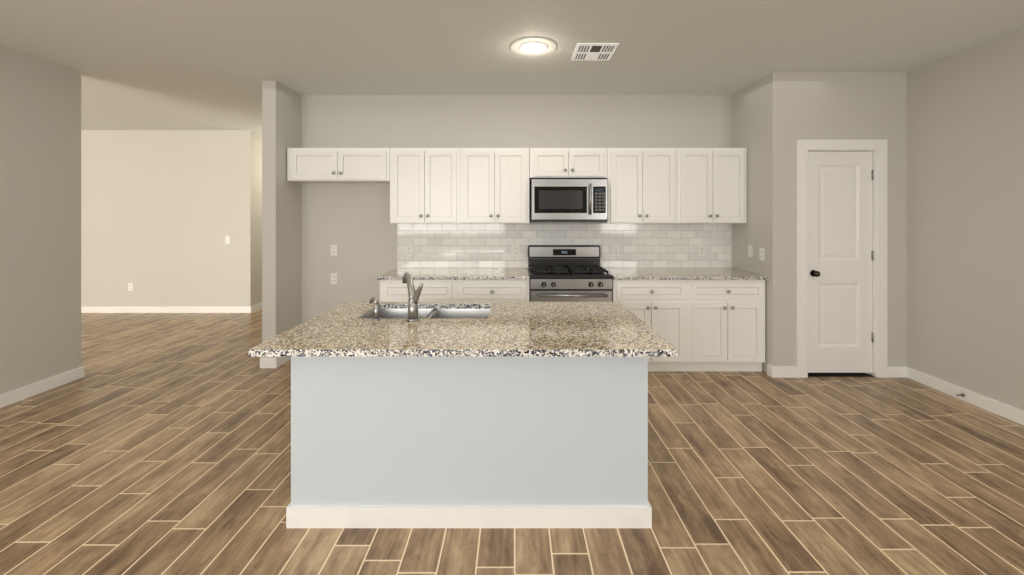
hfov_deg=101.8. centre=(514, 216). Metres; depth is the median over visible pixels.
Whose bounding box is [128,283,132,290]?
outlet
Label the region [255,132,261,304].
wall
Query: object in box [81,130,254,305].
wall
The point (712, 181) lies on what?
upper cabinet
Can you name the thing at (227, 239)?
light switch
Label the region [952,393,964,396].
doorstop
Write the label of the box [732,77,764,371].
wall
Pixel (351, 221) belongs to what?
wall
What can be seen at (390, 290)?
base cabinet
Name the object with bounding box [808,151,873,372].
pantry door
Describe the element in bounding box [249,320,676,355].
island countertop
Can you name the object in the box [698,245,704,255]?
outlet
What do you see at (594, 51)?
ceiling vent
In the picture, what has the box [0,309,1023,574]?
floor
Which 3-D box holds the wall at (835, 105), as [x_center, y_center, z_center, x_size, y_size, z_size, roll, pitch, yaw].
[2.989,0.070,3.800,1.337,2.740,0.120,0,0,0]
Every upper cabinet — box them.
[287,148,390,182]
[387,148,458,222]
[459,148,530,222]
[531,148,610,179]
[601,148,678,222]
[679,148,746,222]
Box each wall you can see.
[0,45,80,394]
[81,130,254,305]
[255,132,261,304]
[262,81,301,357]
[302,95,731,322]
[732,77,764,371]
[765,72,906,372]
[907,29,1023,410]
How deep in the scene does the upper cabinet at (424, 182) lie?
4.14 m
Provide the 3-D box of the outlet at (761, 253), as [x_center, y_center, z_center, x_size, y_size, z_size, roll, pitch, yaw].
[2.317,0.350,3.900,0.007,0.118,0.072,0,0,0]
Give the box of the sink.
[361,304,492,319]
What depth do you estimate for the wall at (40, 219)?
3.40 m
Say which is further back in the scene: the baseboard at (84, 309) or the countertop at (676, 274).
the baseboard at (84, 309)
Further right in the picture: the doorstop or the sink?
the doorstop
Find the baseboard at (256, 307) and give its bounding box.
[252,303,261,311]
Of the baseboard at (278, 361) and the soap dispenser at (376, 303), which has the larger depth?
the baseboard at (278, 361)
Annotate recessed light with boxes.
[510,38,555,55]
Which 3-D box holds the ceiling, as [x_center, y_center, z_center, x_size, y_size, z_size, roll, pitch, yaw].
[-2.700,-1.330,2.450,13.000,0.060,11.300,0,0,0]
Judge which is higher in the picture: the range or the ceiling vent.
the ceiling vent
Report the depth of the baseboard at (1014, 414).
3.23 m
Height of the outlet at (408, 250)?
0.118 m
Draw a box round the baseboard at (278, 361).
[272,357,290,367]
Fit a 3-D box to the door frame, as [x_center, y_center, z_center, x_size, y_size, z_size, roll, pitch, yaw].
[2.934,0.374,3.791,0.805,2.132,0.138,0,0,0]
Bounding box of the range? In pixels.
[528,245,612,301]
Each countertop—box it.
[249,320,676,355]
[377,268,529,279]
[604,268,768,279]
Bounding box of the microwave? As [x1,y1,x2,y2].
[530,179,606,221]
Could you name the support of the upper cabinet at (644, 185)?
attached to the wall at (351, 221)
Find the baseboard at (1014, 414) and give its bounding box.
[900,366,1023,424]
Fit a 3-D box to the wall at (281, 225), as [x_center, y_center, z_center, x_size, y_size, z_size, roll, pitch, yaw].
[-2.345,0.070,4.210,0.130,2.740,0.480,0,0,0]
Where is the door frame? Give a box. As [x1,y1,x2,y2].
[796,140,886,377]
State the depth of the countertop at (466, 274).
3.93 m
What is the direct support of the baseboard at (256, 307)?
attached to the wall at (258, 218)
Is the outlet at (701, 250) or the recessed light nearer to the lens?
the recessed light
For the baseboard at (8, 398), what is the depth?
3.40 m
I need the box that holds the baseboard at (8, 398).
[0,366,83,407]
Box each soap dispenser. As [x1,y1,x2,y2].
[369,297,380,320]
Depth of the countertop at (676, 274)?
3.93 m
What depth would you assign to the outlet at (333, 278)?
4.45 m
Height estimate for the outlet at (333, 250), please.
0.118 m
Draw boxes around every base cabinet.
[380,280,455,301]
[456,280,528,301]
[612,279,691,370]
[692,280,764,370]
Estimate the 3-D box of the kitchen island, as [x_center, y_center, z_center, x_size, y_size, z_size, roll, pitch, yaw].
[-0.211,1.020,2.355,1.690,0.840,0.865,0,0,0]
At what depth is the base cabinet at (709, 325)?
3.82 m
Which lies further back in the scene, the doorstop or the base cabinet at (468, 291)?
the base cabinet at (468, 291)
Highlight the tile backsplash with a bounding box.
[397,223,731,267]
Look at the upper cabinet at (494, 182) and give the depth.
4.14 m
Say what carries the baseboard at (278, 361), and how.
attached to the wall at (281, 225)
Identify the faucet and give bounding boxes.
[405,280,424,319]
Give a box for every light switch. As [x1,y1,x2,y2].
[225,236,229,243]
[748,245,751,256]
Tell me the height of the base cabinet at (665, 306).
0.864 m
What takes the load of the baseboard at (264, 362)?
attached to the wall at (281, 225)
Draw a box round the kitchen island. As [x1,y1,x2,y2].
[281,356,656,527]
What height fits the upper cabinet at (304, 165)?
0.328 m
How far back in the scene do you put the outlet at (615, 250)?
4.44 m
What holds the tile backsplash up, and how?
attached to the wall at (351, 221)
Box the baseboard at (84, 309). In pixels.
[81,306,251,312]
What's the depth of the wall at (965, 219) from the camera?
3.23 m
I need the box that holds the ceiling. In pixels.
[0,0,1023,133]
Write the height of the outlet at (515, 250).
0.118 m
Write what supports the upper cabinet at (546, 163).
attached to the wall at (351, 221)
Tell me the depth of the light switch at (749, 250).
4.09 m
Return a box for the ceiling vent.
[571,43,618,60]
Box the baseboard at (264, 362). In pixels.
[260,357,271,367]
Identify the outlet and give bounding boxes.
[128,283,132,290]
[331,245,336,255]
[331,273,336,283]
[406,245,411,255]
[512,245,518,255]
[613,245,618,255]
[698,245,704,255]
[759,248,763,260]

